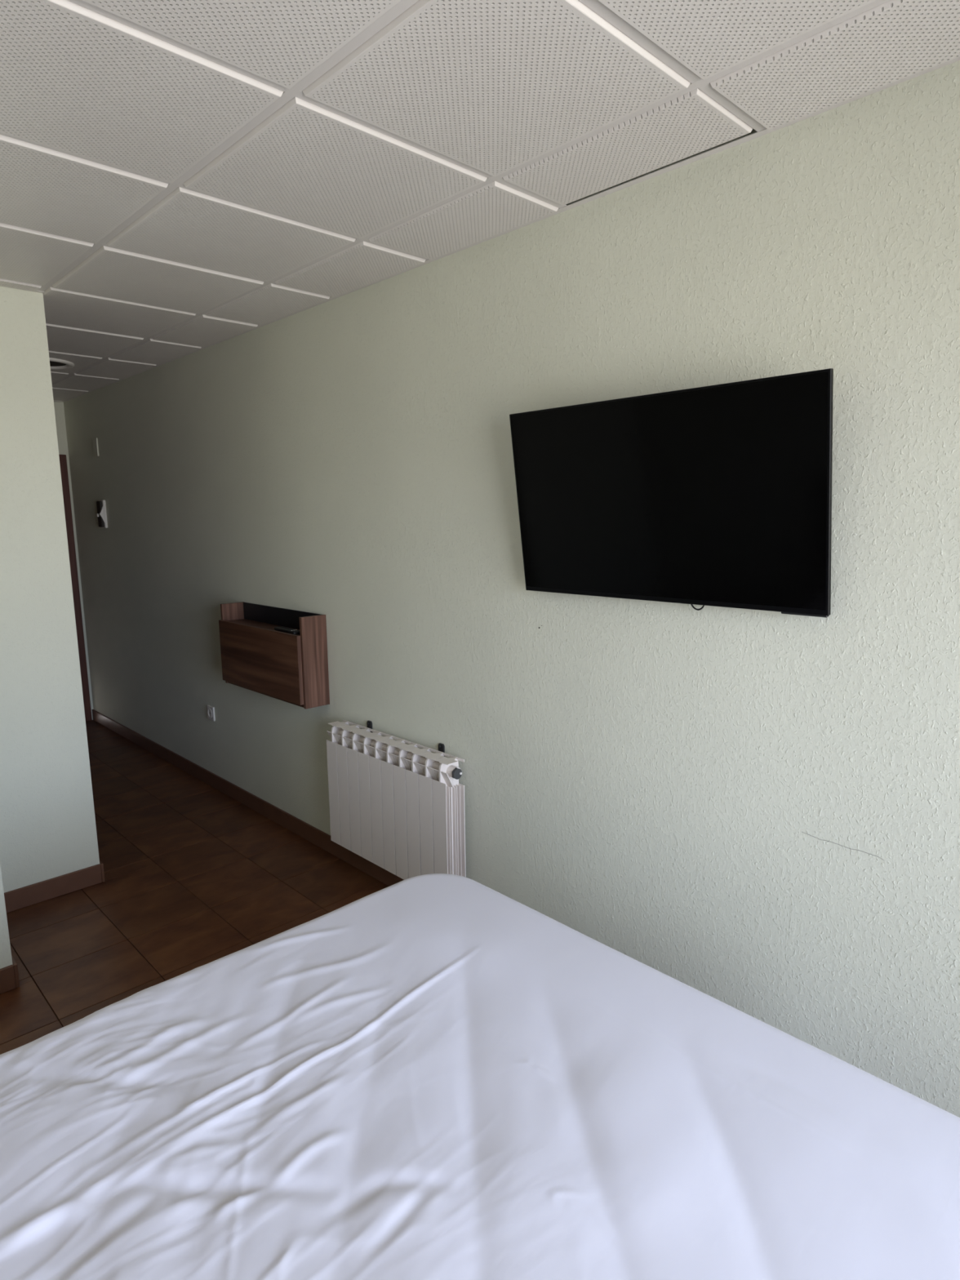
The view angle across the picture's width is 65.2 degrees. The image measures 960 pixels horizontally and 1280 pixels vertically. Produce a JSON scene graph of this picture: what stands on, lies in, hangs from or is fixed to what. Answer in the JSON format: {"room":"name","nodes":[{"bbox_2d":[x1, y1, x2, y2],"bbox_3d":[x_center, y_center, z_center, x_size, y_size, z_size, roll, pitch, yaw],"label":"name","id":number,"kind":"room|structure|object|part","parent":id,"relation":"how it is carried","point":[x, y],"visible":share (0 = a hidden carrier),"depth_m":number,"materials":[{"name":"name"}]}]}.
{"room":"hotel room","nodes":[
{"label":"hotel room","id":0,"kind":"room"},
{"bbox_2d":[0,864,13,968],"bbox_3d":[-2.246,-0.120,2.185,1.162,2.850,0.600,-10,13,-43],"label":"wall","id":1,"kind":"structure","parent":0,"point":[6,959],"depth_m":2.55,"materials":[{"name":"paint"}]},
{"bbox_2d":[0,964,16,994],"bbox_3d":[-2.019,1.227,2.185,1.162,0.086,0.012,-10,13,-43],"label":"baseboard","id":2,"kind":"structure","parent":1,"relation":"attached to","point":[7,981],"depth_m":2.56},
{"bbox_2d":[11,955,19,987],"bbox_3d":[-1.806,1.123,2.800,0.012,0.086,0.612,-10,13,-43],"label":"baseboard","id":3,"kind":"structure","parent":1,"relation":"attached to","point":[14,962],"depth_m":2.58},
{"bbox_2d":[0,285,99,893],"bbox_3d":[-3.389,-0.355,3.685,1.632,2.850,3.171,-10,13,-43],"label":"wall","id":4,"kind":"structure","parent":0,"point":[48,827],"depth_m":3.05,"materials":[{"name":"paint"}]},
{"bbox_2d":[4,863,102,913],"bbox_3d":[-1.846,1.062,3.174,0.458,0.086,0.012,-10,13,-43],"label":"baseboard","id":5,"kind":"structure","parent":4,"relation":"attached to","point":[30,895],"depth_m":3.19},
{"bbox_2d":[99,860,105,882],"bbox_3d":[-1.721,1.026,3.380,0.012,0.086,0.139,-10,13,-43],"label":"baseboard","id":6,"kind":"structure","parent":4,"relation":"attached to","point":[101,864],"depth_m":3.33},
{"bbox_2d":[53,401,93,719],"bbox_3d":[-3.489,-0.667,5.574,0.888,2.850,0.120,-10,13,-43],"label":"wall","id":7,"kind":"structure","parent":0,"point":[59,406],"depth_m":5.74,"materials":[{"name":"paint"}]},
{"bbox_2d":[58,454,92,721],"bbox_3d":[-3.460,-0.332,5.597,0.858,2.079,0.101,-10,13,-43],"label":"door","id":8,"kind":"structure","parent":7,"relation":"in","point":[63,460],"depth_m":5.84,"materials":[{"name":"brown wood"}]},
{"bbox_2d":[0,720,388,1054],"bbox_3d":[-1.354,1.246,2.482,2.520,0.060,7.703,-10,13,-43],"label":"floor","id":9,"kind":"structure","parent":0,"point":[195,877],"depth_m":3.21,"materials":[{"name":"brown tile"}]},
{"bbox_2d":[0,873,959,1279],"bbox_3d":[-0.325,0.880,1.012,2.066,1.120,1.635,-10,13,-43],"label":"bed","id":10,"kind":"object","parent":9,"relation":"on","point":[432,1076],"visible":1,"depth_m":1.25,"materials":[{"name":"white fabric"}]},
{"bbox_2d":[0,0,959,402],"bbox_3d":[-1.375,-1.377,2.040,2.520,0.340,7.683,-10,13,-43],"label":"ceiling","id":11,"kind":"structure","parent":0,"point":[179,179],"depth_m":1.68,"materials":[{"name":"white tile"}]},
{"bbox_2d":[48,357,74,369],"bbox_3d":[-2.433,-1.544,4.187,0.304,0.019,0.304,-10,13,-43],"label":"recessed light","id":12,"kind":"object","parent":11,"relation":"in","point":[55,363],"visible":0.46,"depth_m":4.23,"materials":[{"name":"white plastic"}]},
{"bbox_3d":[-2.433,-1.551,4.186,0.226,0.006,0.226,-10,13,-43],"label":"lamp glass","id":13,"kind":"part","parent":12,"relation":"part of","materials":[{"name":"grey glass"}]},
{"bbox_2d":[63,60,959,1117],"bbox_3d":[-0.351,-0.293,3.106,0.151,2.850,8.233,-10,13,-43],"label":"wall","id":14,"kind":"structure","parent":0,"point":[758,811],"depth_m":2.20,"materials":[{"name":"paint"}]},
{"bbox_2d":[92,437,98,457],"bbox_3d":[-2.692,-1.349,5.258,0.011,0.124,0.080,-10,13,-43],"label":"wall plate","id":15,"kind":"object","parent":14,"relation":"attached to","point":[95,441],"visible":1,"depth_m":5.25,"materials":[{"name":"paint"}]},
{"bbox_2d":[96,499,107,528],"bbox_3d":[-2.672,-0.888,5.293,0.046,0.194,0.096,-10,13,-43],"label":"wall fitting","id":16,"kind":"object","parent":14,"relation":"attached to","point":[101,513],"visible":1,"depth_m":5.27,"materials":[{"name":"white plastic"}]},
{"bbox_2d":[206,704,215,721],"bbox_3d":[-1.578,0.428,4.403,0.013,0.085,0.085,-10,13,-43],"label":"wall socket","id":17,"kind":"object","parent":14,"relation":"attached to","point":[211,710],"visible":1,"depth_m":4.39,"materials":[{"name":"white plastic"}]},
{"bbox_2d":[92,709,404,886],"bbox_3d":[-0.446,1.022,3.321,0.012,0.086,7.683,-10,13,-43],"label":"baseboard","id":18,"kind":"structure","parent":14,"relation":"attached to","point":[302,828],"depth_m":4.09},
{"bbox_2d":[218,601,329,709],"bbox_3d":[-1.022,0.056,3.655,0.146,0.415,0.794,-10,13,-43],"label":"wall cabinet","id":19,"kind":"object","parent":14,"relation":"attached to","point":[257,657],"visible":1,"depth_m":3.52,"materials":[{"name":"brown wood"}]},
{"bbox_3d":[-1.284,0.012,3.937,0.126,0.415,0.018,-10,13,-43],"label":"panel","id":20,"kind":"part","parent":19,"relation":"part of","materials":[{"name":"brown wood"}]},
{"bbox_2d":[226,618,300,635],"bbox_3d":[-1.018,-0.055,3.641,0.115,0.016,0.758,-10,13,-43],"label":"shelf","id":21,"kind":"object","parent":19,"relation":"attached to","point":[264,624],"depth_m":3.72,"materials":[{"name":"brown wood"}]},
{"bbox_3d":[-1.014,0.251,3.693,0.112,0.016,0.758,-10,13,-43],"label":"panel","id":22,"kind":"part","parent":19,"relation":"part of","materials":[{"name":"brown wood"}]},
{"bbox_3d":[-0.973,0.048,3.702,0.010,0.414,0.758,-10,13,-43],"label":"panel","id":23,"kind":"part","parent":19,"relation":"part of","materials":[{"name":"black laminate"}]},
{"bbox_2d":[274,626,300,635],"bbox_3d":[-0.885,-0.044,3.463,0.046,0.018,0.210,-8,12,-38],"label":"remote control","id":24,"kind":"object","parent":19,"relation":"on","point":[281,628],"visible":0.98,"depth_m":3.44,"materials":[{"name":"black plastic"}]},
{"bbox_3d":[-0.745,0.098,3.386,0.126,0.415,0.018,-10,13,-43],"label":"panel","id":25,"kind":"part","parent":19,"relation":"part of","materials":[{"name":"brown wood"}]},
{"bbox_2d":[326,720,466,879],"bbox_3d":[-0.365,0.657,3.089,0.124,0.562,0.860,-10,13,-43],"label":"radiator","id":26,"kind":"object","parent":14,"relation":"attached to","point":[397,806],"visible":0.89,"depth_m":2.98,"materials":[{"name":"white metal"}]},
{"bbox_2d":[327,720,353,727],"bbox_3d":[-0.609,0.368,3.277,0.085,0.010,0.078,-10,13,-43],"label":"grille","id":27,"kind":"object","parent":26,"relation":"attached to","point":[344,723],"depth_m":3.27,"materials":[{"name":"beige metal"}]},
{"bbox_2d":[337,723,364,730],"bbox_3d":[-0.554,0.377,3.221,0.085,0.010,0.078,-10,13,-43],"label":"grille","id":28,"kind":"object","parent":26,"relation":"attached to","point":[344,726],"depth_m":3.22,"materials":[{"name":"beige metal"}]},
{"bbox_2d":[348,726,375,734],"bbox_3d":[-0.499,0.386,3.165,0.085,0.010,0.078,-10,13,-43],"label":"grille","id":29,"kind":"object","parent":26,"relation":"attached to","point":[355,731],"depth_m":3.17,"materials":[{"name":"beige metal"}]},
{"bbox_2d":[359,730,386,738],"bbox_3d":[-0.445,0.394,3.109,0.085,0.010,0.078,-10,13,-43],"label":"grille","id":30,"kind":"object","parent":26,"relation":"attached to","point":[367,735],"depth_m":3.11,"materials":[{"name":"beige metal"}]},
{"bbox_2d":[370,733,398,742],"bbox_3d":[-0.390,0.403,3.053,0.085,0.010,0.078,-10,13,-43],"label":"grille","id":31,"kind":"object","parent":26,"relation":"attached to","point":[387,738],"depth_m":3.06,"materials":[{"name":"beige metal"}]},
{"bbox_2d":[382,737,410,746],"bbox_3d":[-0.335,0.412,2.997,0.085,0.010,0.078,-10,13,-43],"label":"grille","id":32,"kind":"object","parent":26,"relation":"attached to","point":[399,742],"depth_m":3.00,"materials":[{"name":"beige metal"}]},
{"bbox_2d":[394,742,422,751],"bbox_3d":[-0.280,0.420,2.941,0.085,0.010,0.078,-10,13,-43],"label":"grille","id":33,"kind":"object","parent":26,"relation":"attached to","point":[412,746],"depth_m":2.94,"materials":[{"name":"beige metal"}]},
{"bbox_2d":[407,746,435,755],"bbox_3d":[-0.225,0.429,2.885,0.085,0.010,0.078,-10,13,-43],"label":"grille","id":34,"kind":"object","parent":26,"relation":"attached to","point":[415,751],"depth_m":2.88,"materials":[{"name":"beige metal"}]},
{"bbox_2d":[420,750,449,759],"bbox_3d":[-0.170,0.438,2.828,0.085,0.010,0.078,-10,13,-43],"label":"grille","id":35,"kind":"object","parent":26,"relation":"attached to","point":[439,755],"depth_m":2.83,"materials":[{"name":"beige metal"}]},
{"bbox_2d":[434,755,464,764],"bbox_3d":[-0.115,0.447,2.772,0.085,0.010,0.078,-10,13,-43],"label":"grille","id":36,"kind":"object","parent":26,"relation":"attached to","point":[452,760],"depth_m":2.78,"materials":[{"name":"beige metal"}]},
{"bbox_2d":[509,368,833,617],"bbox_3d":[0.465,-0.366,2.033,0.118,0.562,0.955,-10,13,-43],"label":"television","id":37,"kind":"object","parent":14,"relation":"attached to","point":[717,495],"visible":1,"depth_m":1.93,"materials":[{"name":"black plastic"}]}
]}

